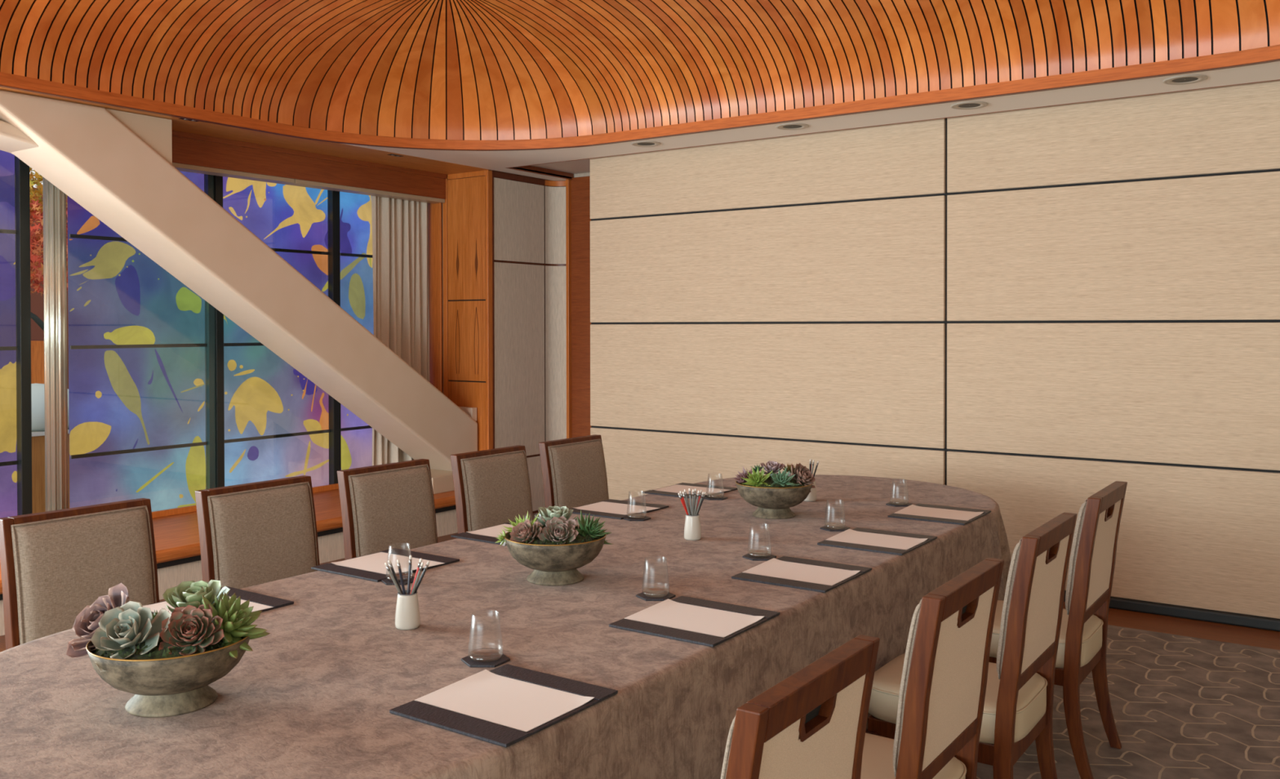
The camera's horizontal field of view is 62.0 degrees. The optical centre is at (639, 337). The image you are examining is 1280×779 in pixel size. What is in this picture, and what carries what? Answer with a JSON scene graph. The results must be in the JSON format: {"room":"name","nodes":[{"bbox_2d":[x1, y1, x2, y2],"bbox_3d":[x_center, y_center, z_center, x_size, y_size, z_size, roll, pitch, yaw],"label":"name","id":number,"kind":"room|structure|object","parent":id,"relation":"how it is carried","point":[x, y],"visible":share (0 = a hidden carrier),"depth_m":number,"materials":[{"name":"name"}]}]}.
{"room":"conference room","nodes":[
{"label":"conference room","id":0,"kind":"room"},
{"bbox_2d":[0,290,457,635],"bbox_3d":[-4.882,-0.021,3.691,1.170,3.000,11.720,0,1,35],"label":"wall","id":1,"kind":"structure","parent":0,"point":[331,547],"depth_m":6.79,"materials":[{"name":"fabric"}]},
{"bbox_2d":[106,108,172,164],"bbox_3d":[-3.277,-1.023,5.804,0.598,0.451,1.198,0,1,35],"label":"trim","id":2,"kind":"structure","parent":1,"relation":"attached to","point":[155,131],"depth_m":6.03,"materials":[{"name":"beige paint"}]},
{"bbox_2d":[14,155,341,515],"bbox_3d":[-2.974,-0.084,7.119,0.090,2.475,3.730,0,1,35],"label":"window","id":3,"kind":"structure","parent":1,"relation":"in","point":[213,184],"depth_m":7.20,"materials":[{"name":"black metal"}]},
{"bbox_2d":[0,150,18,517],"bbox_3d":[-3.834,-0.077,5.911,0.030,2.460,0.725,0,1,35],"label":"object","id":4,"kind":"structure","parent":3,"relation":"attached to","point":[9,462],"depth_m":6.17,"materials":[{"name":"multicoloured glass"}]},
{"bbox_2d":[67,170,207,511],"bbox_3d":[-3.189,-0.080,6.844,0.030,2.475,0.945,0,1,35],"label":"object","id":5,"kind":"structure","parent":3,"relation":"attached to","point":[137,384],"depth_m":6.79,"materials":[{"name":"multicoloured glass"}]},
{"bbox_2d":[222,176,330,487],"bbox_3d":[-2.603,-0.098,7.691,0.030,2.460,0.923,0,1,35],"label":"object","id":6,"kind":"structure","parent":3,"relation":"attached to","point":[277,419],"depth_m":7.68,"materials":[{"name":"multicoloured glass"}]},
{"bbox_2d":[339,191,373,470],"bbox_3d":[-2.093,-0.106,8.430,0.030,2.460,0.710,0,1,35],"label":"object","id":7,"kind":"structure","parent":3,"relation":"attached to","point":[355,209],"depth_m":8.29,"materials":[{"name":"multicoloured glass"}]},
{"bbox_2d":[0,483,456,599],"bbox_3d":[-3.943,1.212,4.828,1.034,0.144,8.635,0,1,35],"label":"window ledge","id":8,"kind":"object","parent":1,"relation":"attached to","point":[175,530],"visible":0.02,"depth_m":6.74,"materials":[{"name":"brown wood"}]},
{"bbox_2d":[42,176,68,511],"bbox_3d":[-3.421,-0.024,6.237,0.170,2.374,0.170,0,1,35],"label":"steel post","id":9,"kind":"object","parent":8,"relation":"on","point":[55,248],"visible":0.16,"depth_m":6.20,"materials":[{"name":"silver metal"}]},
{"bbox_2d":[0,89,477,493],"bbox_3d":[-2.729,-0.085,6.405,0.465,2.492,4.635,0,1,35],"label":"diagonal beam","id":10,"kind":"structure","parent":8,"relation":"on","point":[85,151],"depth_m":6.48,"materials":[{"name":"paint"}]},
{"bbox_2d":[172,129,446,203],"bbox_3d":[-2.637,-1.154,6.879,0.137,0.221,3.740,0,1,35],"label":"wooden beam","id":11,"kind":"structure","parent":1,"relation":"attached to","point":[191,153],"depth_m":7.26,"materials":[{"name":"brown wood"}]},
{"bbox_2d":[371,195,429,465],"bbox_3d":[-1.846,-0.002,8.227,0.105,2.274,0.595,0,1,35],"label":"curtain","id":12,"kind":"object","parent":11,"relation":"hanging from","point":[400,227],"visible":0.52,"depth_m":8.21,"materials":[{"name":"beige fabric"}]},
{"bbox_2d":[0,0,1279,181],"bbox_3d":[-1.521,-0.258,1.930,8.700,3.500,12.950,0,1,35],"label":"ceiling","id":13,"kind":"structure","parent":0,"point":[541,89],"depth_m":6.01,"materials":[{"name":"orange wood"}]},
{"bbox_2d":[631,141,661,146],"bbox_3d":[0.040,-1.268,6.973,0.196,0.011,0.196,0,1,35],"label":"recessed light","id":14,"kind":"object","parent":13,"relation":"in","point":[642,144],"visible":1,"depth_m":6.97,"materials":[{"name":"beige metal"}]},
{"bbox_2d":[776,123,808,129],"bbox_3d":[0.913,-1.263,6.375,0.196,0.011,0.196,0,1,35],"label":"recessed light","id":15,"kind":"object","parent":13,"relation":"in","point":[786,126],"visible":1,"depth_m":6.36,"materials":[{"name":"beige"}]},
{"bbox_2d":[950,101,988,109],"bbox_3d":[1.785,-1.258,5.772,0.196,0.011,0.196,0,1,35],"label":"recessed light","id":16,"kind":"object","parent":13,"relation":"in","point":[967,104],"visible":1,"depth_m":5.76,"materials":[{"name":"beige"}]},
{"bbox_2d":[1162,74,1208,84],"bbox_3d":[2.648,-1.253,5.175,0.196,0.011,0.196,0,1,35],"label":"recessed light","id":17,"kind":"object","parent":13,"relation":"in","point":[1191,78],"visible":1,"depth_m":5.17,"materials":[{"name":"beige"}]},
{"bbox_2d":[0,511,1279,652],"bbox_3d":[-1.586,1.521,2.026,8.900,0.060,12.900,0,1,35],"label":"floor","id":18,"kind":"structure","parent":0,"point":[1260,637],"depth_m":5.31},
{"bbox_2d":[427,169,494,450],"bbox_3d":[-1.492,0.070,8.424,0.867,2.705,0.120,0,1,35],"label":"column","id":19,"kind":"structure","parent":18,"relation":"on","point":[461,227],"depth_m":8.28,"materials":[{"name":"brown wood"}]},
{"bbox_2d":[955,624,1279,778],"bbox_3d":[-0.504,1.482,2.448,6.800,0.007,8.025,0,1,35],"label":"carpet","id":20,"kind":"object","parent":18,"relation":"on","point":[1183,707],"visible":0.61,"depth_m":4.10,"materials":[{"name":"brown carpet"}]},
{"bbox_2d":[0,497,159,649],"bbox_3d":[-1.527,0.998,3.134,0.517,0.948,0.450,0,1,35],"label":"dining chair","id":21,"kind":"object","parent":20,"relation":"on","point":[55,564],"visible":0.3,"depth_m":3.17,"materials":[{"name":"fabric"}]},
{"bbox_2d":[195,475,319,588],"bbox_3d":[-1.169,0.992,3.652,0.517,0.948,0.450,0,1,35],"label":"dining chair","id":22,"kind":"object","parent":20,"relation":"on","point":[251,534],"visible":0.35,"depth_m":3.70,"materials":[{"name":"fabric"}]},
{"bbox_2d":[337,458,438,559],"bbox_3d":[-0.827,0.986,4.146,0.517,0.948,0.450,0,1,35],"label":"dining chair","id":23,"kind":"object","parent":20,"relation":"on","point":[392,504],"visible":0.43,"depth_m":4.19,"materials":[{"name":"fabric"}]},
{"bbox_2d":[450,444,533,533],"bbox_3d":[-0.480,0.981,4.647,0.517,0.948,0.450,0,1,35],"label":"dining chair","id":24,"kind":"object","parent":20,"relation":"on","point":[492,486],"visible":0.36,"depth_m":4.68,"materials":[{"name":"fabric"}]},
{"bbox_2d":[538,434,608,508],"bbox_3d":[-0.145,0.975,5.133,0.517,0.948,0.450,0,1,35],"label":"dining chair","id":25,"kind":"object","parent":20,"relation":"on","point":[574,472],"visible":0.37,"depth_m":5.17,"materials":[{"name":"fabric"}]},
{"bbox_2d":[720,634,879,778],"bbox_3d":[0.088,1.009,1.863,0.517,0.948,0.450,0,1,35],"label":"dining chair","id":26,"kind":"object","parent":20,"relation":"on","point":[811,724],"visible":1,"depth_m":1.71,"materials":[{"name":"brown wood"}]},
{"bbox_2d":[720,719,733,778],"bbox_3d":[0.236,0.741,1.758,0.089,0.375,0.410,0,1,35],"label":"cushion","id":27,"kind":"object","parent":26,"relation":"on","point":[724,769],"depth_m":1.58,"materials":[{"name":"fabric"}]},
{"bbox_2d":[860,557,1004,778],"bbox_3d":[0.526,1.002,2.497,0.517,0.948,0.450,0,1,35],"label":"dining chair","id":28,"kind":"object","parent":20,"relation":"on","point":[944,682],"visible":0.82,"depth_m":2.32,"materials":[{"name":"fabric"}]},
{"bbox_2d":[893,604,919,769],"bbox_3d":[0.674,0.734,2.391,0.089,0.375,0.410,0,1,35],"label":"cushion","id":29,"kind":"object","parent":28,"relation":"on","point":[912,633],"depth_m":2.23,"materials":[{"name":"fabric"}]},
{"bbox_2d":[865,511,1076,778],"bbox_3d":[0.952,0.995,3.113,0.517,0.948,0.450,0,1,35],"label":"dining chair","id":30,"kind":"object","parent":20,"relation":"on","point":[1018,707],"visible":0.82,"depth_m":2.93,"materials":[{"name":"fabric"}]},
{"bbox_2d":[996,542,1021,676],"bbox_3d":[1.100,0.727,3.007,0.089,0.375,0.410,0,1,35],"label":"cushion","id":31,"kind":"object","parent":30,"relation":"on","point":[1013,565],"depth_m":2.85,"materials":[{"name":"fabric"}]},
{"bbox_2d":[988,480,1127,778],"bbox_3d":[1.392,0.987,3.748,0.517,0.948,0.450,0,1,35],"label":"dining chair","id":32,"kind":"object","parent":20,"relation":"on","point":[1082,641],"visible":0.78,"depth_m":3.52,"materials":[{"name":"wood"}]},
{"bbox_2d":[1065,502,1086,613],"bbox_3d":[1.539,0.719,3.643,0.089,0.375,0.410,0,1,35],"label":"cushion","id":33,"kind":"object","parent":32,"relation":"on","point":[1076,541],"depth_m":3.48,"materials":[{"name":"fabric"}]},
{"bbox_3d":[0.021,1.098,3.561,1.405,0.736,4.285,0,1,35],"label":"conference table","id":34,"kind":"object","parent":20,"relation":"on","visible":0},
{"bbox_2d":[0,474,1011,778],"bbox_3d":[0.021,1.091,3.564,1.582,0.738,4.486,0,1,35],"label":"tablecloth","id":35,"kind":"object","parent":34,"relation":"on","point":[313,697],"visible":0.72,"depth_m":2.50,"materials":[{"name":"beige fabric"}]},
{"bbox_2d":[85,635,249,717],"bbox_3d":[-0.948,0.671,2.156,0.308,0.134,0.308,0,1,35],"label":"footed bowl","id":36,"kind":"object","parent":35,"relation":"on","point":[179,685],"visible":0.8,"depth_m":2.06,"materials":[{"name":"grey stone"}]},
{"bbox_2d":[92,635,223,659],"bbox_3d":[-0.948,0.602,2.155,0.292,0.046,0.292,0,1,35],"label":"moss","id":37,"kind":"object","parent":36,"relation":"in","point":[154,653],"visible":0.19,"depth_m":2.06,"materials":[{"name":"green plant"}]},
{"bbox_2d":[66,582,128,657],"bbox_3d":[-1.091,0.571,2.147,0.134,0.132,0.113,0,1,14],"label":"succulent","id":38,"kind":"object","parent":37,"relation":"on","point":[86,624],"visible":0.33,"depth_m":2.15,"materials":[{"name":"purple plant"}]},
{"bbox_2d":[90,600,171,671],"bbox_3d":[-0.987,0.580,2.067,0.131,0.112,0.100,0,1,10],"label":"succulent","id":39,"kind":"object","parent":37,"relation":"on","point":[131,624],"visible":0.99,"depth_m":2.07,"materials":[{"name":"green plant"}]},
{"bbox_2d":[158,603,223,655],"bbox_3d":[-0.881,0.582,2.082,0.115,0.102,0.103,0,1,35],"label":"succulent","id":40,"kind":"object","parent":37,"relation":"on","point":[188,624],"visible":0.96,"depth_m":2.08,"materials":[{"name":"brown plant"}]},
{"bbox_2d":[162,579,230,612],"bbox_3d":[-0.950,0.574,2.251,0.141,0.109,0.116,0,1,15],"label":"succulent","id":41,"kind":"object","parent":37,"relation":"on","point":[191,593],"visible":0.61,"depth_m":2.26,"materials":[{"name":"green plant"}]},
{"bbox_2d":[214,591,236,611],"bbox_3d":[-0.870,0.582,2.245,0.069,0.092,0.059,0,1,35],"label":"succulent","id":42,"kind":"object","parent":37,"relation":"in","point":[217,602],"visible":0.11,"depth_m":2.22,"materials":[{"name":"green plant"}]},
{"bbox_2d":[202,592,270,657],"bbox_3d":[-0.819,0.575,2.148,0.116,0.115,0.157,0,1,35],"label":"succulent","id":43,"kind":"object","parent":37,"relation":"on","point":[237,618],"visible":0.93,"depth_m":2.14,"materials":[{"name":"green plant"}]},
{"bbox_2d":[148,586,293,613],"bbox_3d":[-1.172,0.728,2.865,0.306,0.007,0.345,0,1,35],"label":"desk pad","id":44,"kind":"object","parent":35,"relation":"on","point":[276,602],"visible":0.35,"depth_m":2.95,"materials":[{"name":"black leather"}]},
{"bbox_2d":[142,596,273,613],"bbox_3d":[-1.168,0.723,2.862,0.297,0.007,0.210,0,1,35],"label":"paper sheet","id":45,"kind":"object","parent":44,"relation":"on","point":[156,606],"visible":0.12,"depth_m":2.87,"materials":[{"name":"white paper"}]},
{"bbox_2d":[311,547,459,582],"bbox_3d":[-0.807,0.722,3.393,0.306,0.007,0.345,0,1,35],"label":"desk pad","id":46,"kind":"object","parent":35,"relation":"on","point":[328,567],"visible":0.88,"depth_m":3.33,"materials":[{"name":"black leather"}]},
{"bbox_2d":[331,551,444,574],"bbox_3d":[-0.803,0.716,3.390,0.297,0.007,0.210,0,1,35],"label":"paper sheet","id":47,"kind":"object","parent":46,"relation":"on","point":[375,562],"visible":0.84,"depth_m":3.40,"materials":[{"name":"white paper"}]},
{"bbox_2d":[381,575,414,584],"bbox_3d":[-0.718,0.725,3.179,0.100,0.005,0.111,0,1,35],"label":"coaster","id":48,"kind":"object","parent":35,"relation":"on","point":[388,580],"visible":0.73,"depth_m":3.17,"materials":[{"name":"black leather"}]},
{"bbox_2d":[395,589,420,630],"bbox_3d":[-0.588,0.688,2.692,0.062,0.088,0.062,0,1,35],"label":"pencil cup","id":49,"kind":"object","parent":35,"relation":"on","point":[407,616],"visible":0.94,"depth_m":2.67,"materials":[{"name":"beige ceramic"}]},
{"bbox_2d":[384,562,402,594],"bbox_3d":[-0.607,0.644,2.692,0.076,0.153,0.007,0,1,0],"label":"pencil","id":50,"kind":"object","parent":49,"relation":"in","point":[385,563],"visible":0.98,"depth_m":2.69,"materials":[{"name":"grey wood"}]},
{"bbox_2d":[387,560,403,594],"bbox_3d":[-0.606,0.642,2.696,0.067,0.156,0.007,0,1,11],"label":"pencil","id":51,"kind":"object","parent":49,"relation":"in","point":[388,561],"visible":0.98,"depth_m":2.70,"materials":[{"name":"black wood"}]},
{"bbox_2d":[396,559,405,594],"bbox_3d":[-0.595,0.638,2.682,0.007,0.164,0.040,0,1,39],"label":"pencil","id":52,"kind":"object","parent":49,"relation":"in","point":[397,560],"visible":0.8,"depth_m":2.67,"materials":[{"name":"grey"}]},
{"bbox_2d":[407,555,412,594],"bbox_3d":[-0.587,0.638,2.704,0.007,0.164,0.042,0,1,4],"label":"pencil","id":53,"kind":"object","parent":49,"relation":"in","point":[410,556],"visible":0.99,"depth_m":2.71,"materials":[{"name":"grey"}]},
{"bbox_2d":[409,558,422,594],"bbox_3d":[-0.574,0.639,2.692,0.049,0.163,0.007,0,1,0],"label":"pencil","id":54,"kind":"object","parent":49,"relation":"in","point":[420,559],"visible":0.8,"depth_m":2.69,"materials":[{"name":"red"}]},
{"bbox_2d":[410,561,423,594],"bbox_3d":[-0.572,0.642,2.685,0.064,0.158,0.007,0,1,23],"label":"pencil","id":55,"kind":"object","parent":49,"relation":"in","point":[422,562],"visible":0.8,"depth_m":2.68,"materials":[{"name":"grey wood"}]},
{"bbox_2d":[413,560,430,593],"bbox_3d":[-0.569,0.644,2.697,0.074,0.154,0.007,0,1,-15],"label":"pencil","id":56,"kind":"object","parent":49,"relation":"in","point":[428,562],"visible":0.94,"depth_m":2.70,"materials":[{"name":"black"}]},
{"bbox_2d":[461,652,510,666],"bbox_3d":[-0.351,0.732,2.421,0.100,0.005,0.111,0,1,35],"label":"coaster","id":57,"kind":"object","parent":35,"relation":"on","point":[477,661],"visible":1,"depth_m":2.41,"materials":[{"name":"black leather"}]},
{"bbox_2d":[450,520,543,545],"bbox_3d":[-0.459,0.716,3.897,0.306,0.007,0.345,0,1,35],"label":"desk pad","id":58,"kind":"object","parent":35,"relation":"on","point":[467,535],"visible":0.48,"depth_m":3.81,"materials":[{"name":"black leather"}]},
{"bbox_2d":[466,524,513,537],"bbox_3d":[-0.454,0.710,3.894,0.297,0.007,0.210,0,1,35],"label":"paper sheet","id":59,"kind":"object","parent":58,"relation":"on","point":[494,531],"visible":0.32,"depth_m":3.92,"materials":[{"name":"white paper"}]},
{"bbox_2d":[389,663,617,747],"bbox_3d":[-0.269,0.734,2.148,0.306,0.007,0.345,0,1,35],"label":"desk pad","id":60,"kind":"object","parent":35,"relation":"on","point":[505,736],"visible":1,"depth_m":2.08,"materials":[{"name":"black leather"}]},
{"bbox_2d":[414,669,594,731],"bbox_3d":[-0.274,0.729,2.151,0.297,0.007,0.210,0,1,35],"label":"paper sheet","id":61,"kind":"object","parent":60,"relation":"on","point":[485,695],"visible":1,"depth_m":2.14,"materials":[{"name":"white paper"}]},
{"bbox_2d":[504,525,606,585],"bbox_3d":[-0.254,0.659,3.202,0.308,0.134,0.308,0,1,-17],"label":"footed bowl","id":62,"kind":"object","parent":35,"relation":"on","point":[552,564],"visible":0.8,"depth_m":3.10,"materials":[{"name":"grey stone"}]},
{"bbox_2d":[506,524,602,544],"bbox_3d":[-0.255,0.590,3.202,0.292,0.044,0.292,0,1,35],"label":"moss","id":63,"kind":"object","parent":62,"relation":"in","point":[579,539],"visible":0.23,"depth_m":3.11,"materials":[{"name":"green plant"}]},
{"bbox_2d":[495,528,508,546],"bbox_3d":[-0.415,0.596,3.168,0.042,0.054,0.049,0,1,6],"label":"succulent","id":64,"kind":"object","parent":63,"relation":"in","point":[501,538],"visible":1,"depth_m":3.17,"materials":[{"name":"green plant"}]},
{"bbox_2d":[502,511,539,532],"bbox_3d":[-0.364,0.578,3.248,0.116,0.091,0.125,0,1,-7],"label":"succulent","id":65,"kind":"object","parent":63,"relation":"on","point":[520,520],"visible":0.35,"depth_m":3.26,"materials":[{"name":"green plant"}]},
{"bbox_2d":[510,519,542,546],"bbox_3d":[-0.343,0.580,3.132,0.113,0.082,0.074,0,1,35],"label":"succulent","id":66,"kind":"object","parent":63,"relation":"on","point":[522,531],"visible":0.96,"depth_m":3.13,"materials":[{"name":"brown plant"}]},
{"bbox_2d":[534,505,577,525],"bbox_3d":[-0.254,0.570,3.304,0.130,0.092,0.123,0,1,7],"label":"succulent","id":67,"kind":"object","parent":63,"relation":"in","point":[547,513],"visible":0.56,"depth_m":3.28,"materials":[{"name":"green plant"}]},
{"bbox_2d":[537,515,578,544],"bbox_3d":[-0.234,0.575,3.117,0.102,0.096,0.102,0,1,35],"label":"succulent","id":68,"kind":"object","parent":63,"relation":"in","point":[559,528],"visible":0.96,"depth_m":3.12,"materials":[{"name":"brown plant"}]},
{"bbox_2d":[574,509,613,544],"bbox_3d":[-0.135,0.574,3.200,0.110,0.099,0.140,0,1,10],"label":"succulent","id":69,"kind":"object","parent":63,"relation":"on","point":[588,526],"visible":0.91,"depth_m":3.19,"materials":[{"name":"green plant"}]},
{"bbox_2d":[568,498,668,519],"bbox_3d":[-0.102,0.710,4.413,0.306,0.007,0.345,0,1,35],"label":"desk pad","id":70,"kind":"object","parent":35,"relation":"on","point":[577,511],"visible":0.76,"depth_m":4.34,"materials":[{"name":"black leather"}]},
{"bbox_2d":[573,501,660,515],"bbox_3d":[-0.098,0.704,4.410,0.297,0.007,0.210,0,1,35],"label":"paper sheet","id":71,"kind":"object","parent":70,"relation":"on","point":[603,506],"visible":0.99,"depth_m":4.41,"materials":[{"name":"white paper"}]},
{"bbox_2d":[622,515,650,520],"bbox_3d":[-0.013,0.713,4.199,0.100,0.005,0.111,0,1,35],"label":"coaster","id":72,"kind":"object","parent":35,"relation":"on","point":[636,517],"visible":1,"depth_m":4.19,"materials":[{"name":"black leather"}]},
{"bbox_2d":[635,590,675,600],"bbox_3d":[0.044,0.725,2.993,0.100,0.005,0.111,0,1,35],"label":"coaster","id":73,"kind":"object","parent":35,"relation":"on","point":[650,597],"visible":0.95,"depth_m":2.98,"materials":[{"name":"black leather"}]},
{"bbox_2d":[642,482,737,498],"bbox_3d":[0.233,0.704,4.898,0.306,0.007,0.345,0,1,35],"label":"desk pad","id":74,"kind":"object","parent":35,"relation":"on","point":[650,491],"visible":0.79,"depth_m":4.86,"materials":[{"name":"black leather"}]},
{"bbox_2d":[652,484,729,494],"bbox_3d":[0.238,0.699,4.895,0.297,0.007,0.210,0,1,35],"label":"paper sheet","id":75,"kind":"object","parent":74,"relation":"on","point":[677,488],"visible":0.86,"depth_m":4.91,"materials":[{"name":"white paper"}]},
{"bbox_2d":[684,513,701,540],"bbox_3d":[0.188,0.675,3.800,0.062,0.088,0.062,0,1,35],"label":"pencil cup","id":76,"kind":"object","parent":35,"relation":"on","point":[692,528],"visible":1,"depth_m":3.78,"materials":[{"name":"beige ceramic"}]},
{"bbox_2d":[608,595,780,646],"bbox_3d":[0.145,0.727,2.747,0.306,0.007,0.345,0,1,35],"label":"desk pad","id":77,"kind":"object","parent":35,"relation":"on","point":[683,635],"visible":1,"depth_m":2.68,"materials":[{"name":"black leather"}]},
{"bbox_2d":[623,598,764,637],"bbox_3d":[0.140,0.722,2.750,0.297,0.007,0.210,0,1,35],"label":"paper sheet","id":78,"kind":"object","parent":77,"relation":"on","point":[668,612],"visible":1,"depth_m":2.75,"materials":[{"name":"white paper"}]},
{"bbox_2d":[704,495,727,499],"bbox_3d":[0.331,0.707,4.697,0.100,0.005,0.111,0,1,35],"label":"coaster","id":79,"kind":"object","parent":35,"relation":"on","point":[707,497],"visible":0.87,"depth_m":4.68,"materials":[{"name":"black leather"}]},
{"bbox_2d":[742,552,776,560],"bbox_3d":[0.392,0.720,3.496,0.100,0.005,0.111,0,1,35],"label":"coaster","id":80,"kind":"object","parent":35,"relation":"on","point":[767,557],"visible":0.87,"depth_m":3.49,"materials":[{"name":"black leather"}]},
{"bbox_2d":[735,477,812,519],"bbox_3d":[0.537,0.646,4.271,0.308,0.134,0.308,0,1,22],"label":"footed bowl","id":81,"kind":"object","parent":35,"relation":"on","point":[772,503],"visible":0.77,"depth_m":4.17,"materials":[{"name":"grey stone"}]},
{"bbox_2d":[738,475,804,487],"bbox_3d":[0.536,0.576,4.270,0.292,0.048,0.292,0,1,35],"label":"moss","id":82,"kind":"object","parent":81,"relation":"in","point":[769,481],"visible":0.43,"depth_m":4.19,"materials":[{"name":"green plant"}]},
{"bbox_2d":[733,466,751,485],"bbox_3d":[0.411,0.562,4.281,0.081,0.092,0.104,0,1,4],"label":"succulent","id":83,"kind":"object","parent":82,"relation":"in","point":[744,473],"visible":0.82,"depth_m":4.29,"materials":[{"name":"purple plant"}]},
{"bbox_2d":[742,466,773,487],"bbox_3d":[0.456,0.559,4.192,0.130,0.099,0.083,0,1,20],"label":"succulent","id":84,"kind":"object","parent":82,"relation":"in","point":[756,478],"visible":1,"depth_m":4.20,"materials":[{"name":"green plant"}]},
{"bbox_2d":[760,460,784,475],"bbox_3d":[0.539,0.553,4.336,0.100,0.101,0.114,0,1,35],"label":"succulent","id":85,"kind":"object","parent":82,"relation":"in","point":[771,465],"visible":0.82,"depth_m":4.33,"materials":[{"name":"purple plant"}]},
{"bbox_2d":[769,466,799,486],"bbox_3d":[0.566,0.558,4.180,0.122,0.100,0.084,0,1,14],"label":"succulent","id":86,"kind":"object","parent":82,"relation":"in","point":[784,477],"visible":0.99,"depth_m":4.19,"materials":[{"name":"green plant"}]},
{"bbox_2d":[791,462,815,492],"bbox_3d":[0.654,0.558,4.247,0.086,0.111,0.124,0,1,43],"label":"succulent","id":87,"kind":"object","parent":82,"relation":"in","point":[802,474],"visible":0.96,"depth_m":4.24,"materials":[{"name":"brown plant"}]},
{"bbox_2d":[731,555,871,592],"bbox_3d":[0.498,0.721,3.259,0.306,0.007,0.345,0,1,35],"label":"desk pad","id":88,"kind":"object","parent":35,"relation":"on","point":[742,575],"visible":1,"depth_m":3.19,"materials":[{"name":"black leather"}]},
{"bbox_2d":[742,557,860,585],"bbox_3d":[0.494,0.716,3.262,0.297,0.007,0.210,0,1,35],"label":"paper sheet","id":89,"kind":"object","parent":88,"relation":"on","point":[774,567],"visible":1,"depth_m":3.26,"materials":[{"name":"white paper"}]},
{"bbox_2d":[804,480,817,501],"bbox_3d":[0.737,0.665,4.630,0.062,0.088,0.062,0,1,35],"label":"pencil cup","id":90,"kind":"object","parent":35,"relation":"on","point":[812,496],"visible":0.41,"depth_m":4.60,"materials":[{"name":"beige ceramic"}]},
{"bbox_2d":[820,524,849,531],"bbox_3d":[0.729,0.714,3.984,0.100,0.005,0.111,0,1,35],"label":"coaster","id":91,"kind":"object","parent":35,"relation":"on","point":[826,527],"visible":0.93,"depth_m":3.98,"materials":[{"name":"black leather"}]},
{"bbox_2d":[817,527,937,555],"bbox_3d":[0.839,0.715,3.751,0.306,0.007,0.345,0,1,35],"label":"desk pad","id":92,"kind":"object","parent":35,"relation":"on","point":[828,543],"visible":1,"depth_m":3.67,"materials":[{"name":"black leather"}]},
{"bbox_2d":[826,528,928,549],"bbox_3d":[0.834,0.710,3.754,0.297,0.007,0.210,0,1,35],"label":"paper sheet","id":93,"kind":"object","parent":92,"relation":"on","point":[849,535],"visible":1,"depth_m":3.75,"materials":[{"name":"white paper"}]},
{"bbox_2d":[885,502,912,506],"bbox_3d":[1.100,0.707,4.520,0.100,0.005,0.111,0,1,35],"label":"coaster","id":94,"kind":"object","parent":35,"relation":"on","point":[904,504],"visible":0.88,"depth_m":4.50,"materials":[{"name":"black leather"}]},
{"bbox_2d":[887,503,991,524],"bbox_3d":[1.207,0.709,4.284,0.306,0.007,0.345,0,1,35],"label":"desk pad","id":95,"kind":"object","parent":35,"relation":"on","point":[985,512],"visible":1,"depth_m":4.21,"materials":[{"name":"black leather"}]},
{"bbox_2d":[893,504,983,520],"bbox_3d":[1.202,0.703,4.287,0.297,0.007,0.210,0,1,35],"label":"paper sheet","id":96,"kind":"object","parent":95,"relation":"on","point":[913,509],"visible":1,"depth_m":4.28,"materials":[{"name":"white paper"}]},
{"bbox_2d":[491,80,1279,618],"bbox_3d":[2.147,0.060,6.449,7.700,2.755,0.850,0,1,35],"label":"wall","id":97,"kind":"structure","parent":0,"point":[1033,312],"depth_m":6.14,"materials":[{"name":"beige wood"}]},
{"bbox_2d":[565,175,591,438],"bbox_3d":[-0.363,0.059,8.561,0.532,2.720,0.070,0,1,35],"label":"trim","id":98,"kind":"structure","parent":97,"relation":"attached to","point":[578,220],"depth_m":8.65,"materials":[{"name":"brown wood"}]},
{"bbox_2d":[1063,590,1279,631],"bbox_3d":[2.357,1.416,5.813,6.620,0.056,0.045,0,1,35],"label":"baseboard","id":99,"kind":"structure","parent":97,"relation":"attached to","point":[1181,611],"depth_m":5.45,"materials":[{"name":"black"}]},
{"label":"outside","id":100,"kind":"structure","parent":0,"visible":0},
{"bbox_3d":[-7.679,1.496,7.150,7.250,0.100,15.000,0,1,35],"label":"ground","id":101,"kind":"structure","parent":100,"visible":0},
{"bbox_2d":[31,340,44,383],"bbox_3d":[-5.848,0.724,9.924,0.300,1.380,0.460,0,1,35],"label":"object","id":102,"kind":"object","parent":101,"relation":"on","point":[37,346],"visible":0.03,"depth_m":9.96,"materials":[{"name":"orange wood"}]},
{"bbox_2d":[31,430,45,513],"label":"wooden planter","id":103,"kind":"object","parent":101,"relation":"on","point":[37,471],"depth_m":8.04,"materials":[{"name":"brown wood"}]},
{"bbox_2d":[31,382,69,431],"bbox_3d":[-4.714,0.532,8.310,0.760,0.350,0.760,0,1,35],"label":"plant pot","id":104,"kind":"object","parent":103,"relation":"on","point":[37,402],"visible":0.3,"depth_m":8.04,"materials":[{"name":"white ceramic"}]},
{"bbox_2d":[29,167,67,330],"bbox_3d":[-5.378,-0.259,9.538,1.176,3.358,1.424,0,1,35],"label":"maple tree","id":105,"kind":"object","parent":101,"relation":"on","point":[36,202],"visible":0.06,"depth_m":9.31,"materials":[{"name":"orange plant"}]},
{"bbox_2d":[29,187,68,388],"bbox_3d":[-6.060,-0.045,10.754,0.200,2.900,4.000,0,1,35],"label":"wall","id":106,"kind":"structure","parent":101,"relation":"on","point":[37,299],"depth_m":10.65,"materials":[{"name":"brown"}]},
{"bbox_2d":[67,428,69,508],"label":"wooden planter","id":107,"kind":"object","parent":101,"relation":"on","point":[68,428],"depth_m":8.22,"materials":[{"name":"brown wood"}]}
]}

